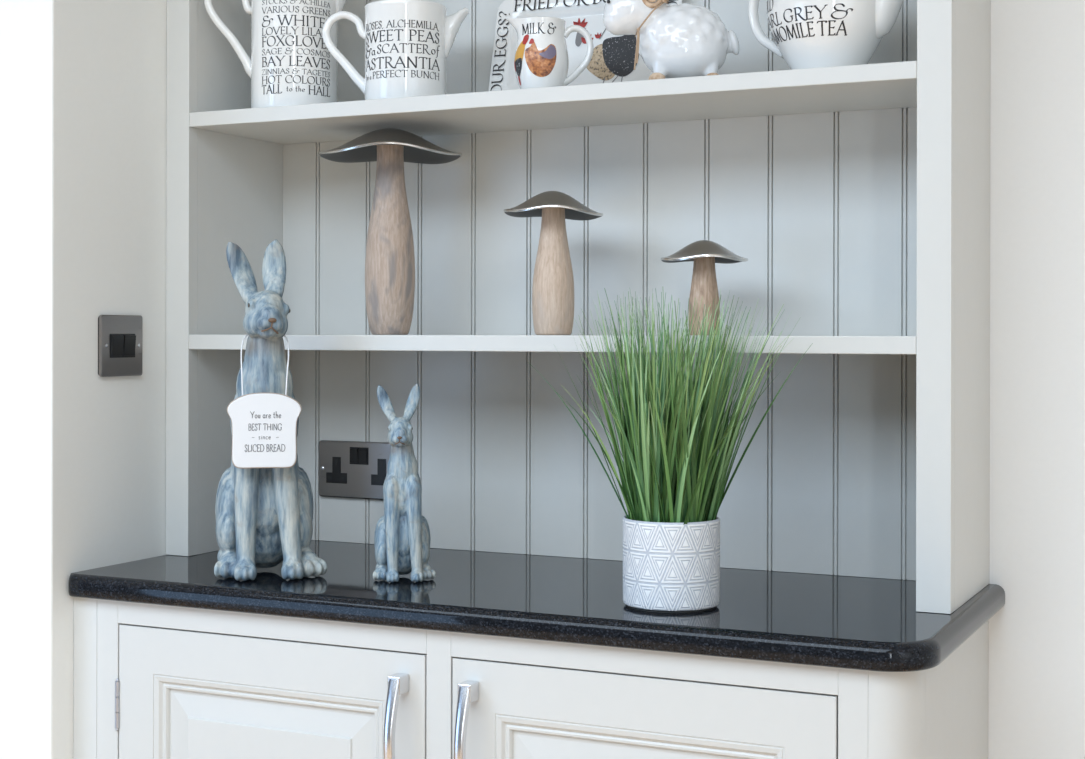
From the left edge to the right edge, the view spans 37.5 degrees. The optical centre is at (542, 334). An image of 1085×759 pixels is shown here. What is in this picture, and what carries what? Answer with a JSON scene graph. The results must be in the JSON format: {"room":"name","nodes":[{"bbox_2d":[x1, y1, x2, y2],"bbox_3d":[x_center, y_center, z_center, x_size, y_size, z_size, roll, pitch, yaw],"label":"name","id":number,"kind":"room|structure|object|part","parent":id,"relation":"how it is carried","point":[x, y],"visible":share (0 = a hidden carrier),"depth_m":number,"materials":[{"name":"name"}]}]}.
{"room":"kitchen","nodes":[
{"label":"kitchen","id":0,"kind":"room"},
{"bbox_2d":[0,0,166,758],"bbox_3d":[-1.490,0.024,2.813,2.159,2.420,0.581,0,0,25],"label":"wall","id":1,"kind":"structure","parent":0,"point":[83,83],"depth_m":2.12,"materials":[{"name":"beige paint"}]},
{"bbox_2d":[98,315,142,376],"bbox_3d":[-0.579,0.015,2.202,0.011,0.084,0.086,0,0,25],"label":"light switch","id":2,"kind":"object","parent":1,"relation":"attached to","point":[120,337],"visible":1,"depth_m":2.19,"materials":[{"name":"black plastic"}]},
{"bbox_2d":[988,0,1084,758],"bbox_3d":[1.322,0.029,1.742,3.841,2.420,0.100,0,0,25],"label":"wall","id":3,"kind":"structure","parent":0,"point":[1036,680],"depth_m":2.02,"materials":[{"name":"white paint"}]},
{"bbox_3d":[-1.664,1.283,0.309,8.000,0.100,5.050,0,0,25],"label":"floor","id":4,"kind":"structure","parent":0,"visible":0},
{"bbox_2d":[73,597,988,758],"bbox_3d":[-0.035,0.792,2.067,1.111,0.890,0.478,0,0,25],"label":"base cabinet","id":5,"kind":"object","parent":4,"relation":"on","point":[151,681],"visible":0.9,"depth_m":1.89,"materials":[{"name":"white paint"}]},
{"bbox_3d":[-0.343,0.737,2.001,0.458,0.715,0.020,0,0,25],"label":"door","id":6,"kind":"part","parent":5,"relation":"part of","materials":[{"name":"white paint"}]},
{"bbox_3d":[-0.174,0.483,1.889,0.017,0.160,0.038,0,0,25],"label":"handle","id":7,"kind":"part","parent":5,"relation":"part of","materials":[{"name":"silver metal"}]},
{"bbox_3d":[-0.089,0.483,1.849,0.017,0.160,0.038,0,0,25],"label":"handle","id":8,"kind":"part","parent":5,"relation":"part of","materials":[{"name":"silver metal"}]},
{"bbox_2d":[68,540,1004,671],"bbox_3d":[-0.021,0.332,2.071,1.132,0.030,0.457,0,0,25],"label":"countertop","id":9,"kind":"structure","parent":5,"relation":"on","point":[848,622],"depth_m":1.91,"materials":[{"name":"black stone"}]},
{"bbox_2d":[214,240,326,580],"bbox_3d":[-0.362,0.095,2.135,0.148,0.441,0.190,0,0,-10],"label":"statue","id":10,"kind":"object","parent":9,"relation":"on","point":[264,516],"visible":0.84,"depth_m":2.08,"materials":[{"name":"grey"}]},
{"bbox_2d":[227,334,301,468],"bbox_3d":[-0.360,0.082,2.076,0.094,0.176,0.090,0,0,-10],"label":"hanging sign","id":11,"kind":"object","parent":10,"relation":"hanging from","point":[264,425],"visible":0.94,"depth_m":2.03,"materials":[{"name":"white wood"}]},
{"bbox_3d":[-0.361,0.044,2.080,0.062,0.100,0.082,0,0,-10],"label":"cord","id":12,"kind":"part","parent":11,"relation":"part of","materials":[{"name":"white fabric"}]},
{"bbox_2d":[373,383,435,581],"bbox_3d":[-0.181,0.189,2.089,0.081,0.253,0.108,0,0,-6],"label":"statue","id":13,"kind":"object","parent":9,"relation":"on","point":[402,539],"visible":1,"depth_m":2.05,"materials":[{"name":"grey"}]},
{"bbox_2d":[166,0,990,613],"bbox_3d":[0.019,-0.276,2.140,1.142,1.185,0.300,0,0,25],"label":"shelf unit","id":14,"kind":"object","parent":9,"relation":"on","point":[855,198],"visible":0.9,"depth_m":2.21,"materials":[{"name":"grey paint"}]},
{"bbox_3d":[-0.454,-0.244,2.404,0.018,1.120,0.229,0,0,25],"label":"panel","id":15,"kind":"part","parent":14,"relation":"part of","materials":[{"name":"grey paint"}]},
{"bbox_2d":[204,0,346,107],"bbox_3d":[-0.365,-0.436,2.290,0.207,0.240,0.125,0,0,-31],"label":"jug","id":16,"kind":"object","parent":14,"relation":"on","point":[290,63],"visible":0.94,"depth_m":2.24,"materials":[{"name":"white ceramic"}]},
{"bbox_3d":[-0.443,-0.440,2.289,0.082,0.150,0.022,0,0,-4],"label":"handle","id":17,"kind":"part","parent":16,"relation":"part of","materials":[{"name":"white ceramic"}]},
{"bbox_3d":[-0.282,-0.497,2.301,0.053,0.118,0.044,0,0,-4],"label":"spout","id":18,"kind":"part","parent":16,"relation":"part of","materials":[{"name":"white ceramic"}]},
{"bbox_2d":[319,440,390,499],"bbox_3d":[-0.277,0.204,2.421,0.146,0.086,0.011,0,0,25],"label":"power socket","id":19,"kind":"object","parent":14,"relation":"attached to","point":[347,469],"visible":0.73,"depth_m":2.42,"materials":[{"name":"black plastic"}]},
{"bbox_2d":[326,457,346,483],"bbox_3d":[-0.314,0.206,2.436,0.037,0.040,0.001,0,0,25],"label":"outlet","id":20,"kind":"object","parent":19,"relation":"attached to","point":[336,467],"depth_m":2.44,"materials":[{"name":"grey plastic"}]},
{"bbox_2d":[371,459,385,484],"bbox_3d":[-0.241,0.206,2.402,0.037,0.040,0.001,0,0,25],"label":"outlet","id":21,"kind":"object","parent":19,"relation":"attached to","point":[378,466],"depth_m":2.40,"materials":[{"name":"grey plastic"}]},
{"bbox_2d":[318,128,461,334],"bbox_3d":[-0.215,-0.146,2.261,0.203,0.291,0.203,0,0,2],"label":"ornament","id":22,"kind":"object","parent":14,"relation":"on","point":[389,258],"visible":1,"depth_m":2.24,"materials":[{"name":"brown wood"}]},
{"bbox_3d":[-0.215,-0.134,2.261,0.071,0.268,0.071,0,0,3],"label":"stem","id":23,"kind":"part","parent":22,"relation":"part of","materials":[{"name":"brown wood"}]},
{"bbox_2d":[322,0,468,99],"bbox_3d":[-0.200,-0.387,2.220,0.185,0.142,0.114,0,0,-27],"label":"teapot","id":24,"kind":"object","parent":14,"relation":"on","point":[408,43],"visible":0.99,"depth_m":2.18,"materials":[{"name":"white ceramic"}]},
{"bbox_3d":[-0.269,-0.391,2.225,0.074,0.119,0.022,0,0,0],"label":"handle","id":25,"kind":"part","parent":24,"relation":"part of","materials":[{"name":"white ceramic"}]},
{"bbox_3d":[-0.125,-0.414,2.225,0.046,0.080,0.038,0,0,0],"label":"spout","id":26,"kind":"part","parent":24,"relation":"part of","materials":[{"name":"white ceramic"}]},
{"bbox_2d":[505,16,593,88],"bbox_3d":[0.007,-0.368,2.121,0.106,0.104,0.073,0,0,-25],"label":"milk jug","id":27,"kind":"object","parent":14,"relation":"on","point":[541,59],"visible":0.88,"depth_m":2.09,"materials":[{"name":"white ceramic"}]},
{"bbox_2d":[515,58,521,75],"bbox_3d":[-0.032,-0.351,2.099,0.003,0.024,0.019,0,0,-28],"label":"print","id":28,"kind":"object","parent":27,"relation":"attached to","point":[518,61],"depth_m":2.10},
{"bbox_2d":[515,41,524,60],"bbox_3d":[-0.031,-0.366,2.099,0.004,0.042,0.024,0,0,-41],"label":"print","id":29,"kind":"object","parent":27,"relation":"on","point":[520,48],"depth_m":2.10,"materials":[{"name":"yellow"}]},
{"bbox_2d":[522,34,528,43],"bbox_3d":[-0.022,-0.386,2.091,0.010,0.013,0.002,0,0,37],"label":"print","id":30,"kind":"object","parent":27,"relation":"on","point":[525,37],"depth_m":2.09,"materials":[{"name":"red paint"}]},
{"bbox_2d":[525,42,555,76],"bbox_3d":[-0.003,-0.360,2.084,0.042,0.048,0.007,0,0,2],"label":"print","id":31,"kind":"object","parent":27,"relation":"attached to","point":[540,57],"depth_m":2.08},
{"bbox_2d":[539,45,555,58],"bbox_3d":[0.007,-0.368,2.083,0.023,0.019,0.002,0,0,-15],"label":"print","id":32,"kind":"object","parent":27,"relation":"on","point":[545,51],"depth_m":2.08,"materials":[{"name":"purple"}]},
{"bbox_3d":[0.044,-0.368,2.115,0.046,0.083,0.019,0,0,2],"label":"handle","id":33,"kind":"part","parent":27,"relation":"part of","materials":[{"name":"white ceramic"}]},
{"bbox_3d":[0.012,0.011,2.161,1.032,0.021,0.232,0,0,25],"label":"shelf","id":34,"kind":"part","parent":14,"relation":"part of","materials":[{"name":"grey paint"}]},
{"bbox_3d":[0.013,-0.305,2.161,1.032,0.020,0.232,0,0,25],"label":"shelf","id":35,"kind":"part","parent":14,"relation":"part of","materials":[{"name":"grey paint"}]},
{"bbox_2d":[504,191,602,334],"bbox_3d":[0.015,-0.097,2.148,0.134,0.194,0.134,0,0,2],"label":"ornament","id":36,"kind":"object","parent":14,"relation":"on","point":[553,280],"visible":1,"depth_m":2.13,"materials":[{"name":"brown wood"}]},
{"bbox_3d":[0.015,-0.087,2.148,0.057,0.175,0.057,0,0,3],"label":"stem","id":37,"kind":"part","parent":36,"relation":"part of","materials":[{"name":"brown wood"}]},
{"bbox_2d":[488,0,681,90],"bbox_3d":[0.058,-0.401,2.235,0.284,0.170,0.048,0,0,25],"label":"platter","id":38,"kind":"object","parent":14,"relation":"on","point":[613,58],"visible":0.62,"depth_m":2.25,"materials":[{"name":"white ceramic"}]},
{"bbox_2d":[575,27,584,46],"bbox_3d":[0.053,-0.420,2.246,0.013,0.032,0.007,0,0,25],"label":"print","id":39,"kind":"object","parent":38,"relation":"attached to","point":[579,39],"depth_m":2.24,"materials":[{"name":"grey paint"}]},
{"bbox_2d":[573,18,600,43],"bbox_3d":[0.063,-0.427,2.242,0.047,0.039,0.009,0,0,25],"label":"print","id":40,"kind":"object","parent":38,"relation":"attached to","point":[592,25],"depth_m":2.24,"materials":[{"name":"red"}]},
{"bbox_2d":[587,44,614,79],"bbox_3d":[0.082,-0.379,2.221,0.046,0.053,0.012,0,0,25],"label":"print","id":41,"kind":"object","parent":38,"relation":"attached to","point":[601,66],"depth_m":2.22},
{"bbox_2d":[602,35,638,76],"bbox_3d":[0.107,-0.388,2.211,0.057,0.065,0.015,0,0,25],"label":"print","id":42,"kind":"object","parent":38,"relation":"attached to","point":[618,51],"depth_m":2.21},
{"bbox_2d":[603,0,739,79],"bbox_3d":[0.164,-0.386,2.044,0.175,0.142,0.087,0,0,0],"label":"figurine","id":43,"kind":"object","parent":14,"relation":"on","point":[684,39],"visible":0.89,"depth_m":2.02,"materials":[{"name":"white ceramic"}]},
{"bbox_2d":[661,240,747,334],"bbox_3d":[0.208,-0.061,2.056,0.112,0.122,0.112,0,0,2],"label":"ornament","id":44,"kind":"object","parent":14,"relation":"on","point":[704,254],"visible":0.91,"depth_m":2.04,"materials":[{"name":"beige wood"}]},
{"bbox_3d":[0.208,-0.053,2.056,0.040,0.108,0.040,0,0,2],"label":"stem","id":45,"kind":"part","parent":44,"relation":"part of","materials":[{"name":"beige wood"}]},
{"bbox_2d":[748,0,903,69],"bbox_3d":[0.355,-0.406,1.962,0.157,0.182,0.171,0,0,-18],"label":"teapot","id":46,"kind":"object","parent":14,"relation":"on","point":[804,33],"visible":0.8,"depth_m":1.92,"materials":[{"name":"white ceramic"}]},
{"bbox_3d":[0.283,-0.394,2.005,0.052,0.098,0.018,0,0,30],"label":"handle","id":47,"kind":"part","parent":46,"relation":"part of","materials":[{"name":"white ceramic"}]},
{"bbox_3d":[0.420,-0.411,1.925,0.071,0.106,0.055,0,0,30],"label":"spout","id":48,"kind":"part","parent":46,"relation":"part of","materials":[{"name":"white ceramic"}]},
{"bbox_3d":[0.505,-0.242,1.948,0.039,1.120,0.229,0,0,25],"label":"panel","id":49,"kind":"part","parent":14,"relation":"part of","materials":[{"name":"grey paint"}]},
{"bbox_2d":[529,288,812,612],"bbox_3d":[0.125,0.130,1.839,0.314,0.374,0.242,0,0,25],"label":"potted grass","id":50,"kind":"object","parent":9,"relation":"on","point":[671,436],"depth_m":1.83,"materials":[{"name":"green plant"}]},
{"bbox_2d":[623,515,719,610],"bbox_3d":[0.151,0.264,1.875,0.114,0.101,0.114,0,0,25],"label":"pot","id":51,"kind":"object","parent":50,"relation":"attached to","point":[671,562],"depth_m":1.83,"materials":[{"name":"white ceramic"}]},
{"bbox_3d":[0.105,0.738,1.788,0.459,0.715,0.020,0,0,25],"label":"door","id":52,"kind":"part","parent":5,"relation":"part of","materials":[{"name":"white paint"}]},
{"bbox_3d":[0.373,0.733,1.682,0.076,0.770,0.032,0,0,-30],"label":"corner post","id":53,"kind":"part","parent":5,"relation":"part of","materials":[{"name":"white paint"}]},
{"bbox_3d":[0.479,0.733,1.876,0.018,0.770,0.379,0,0,25],"label":"panel","id":54,"kind":"part","parent":5,"relation":"part of","materials":[{"name":"white paint"}]}
]}

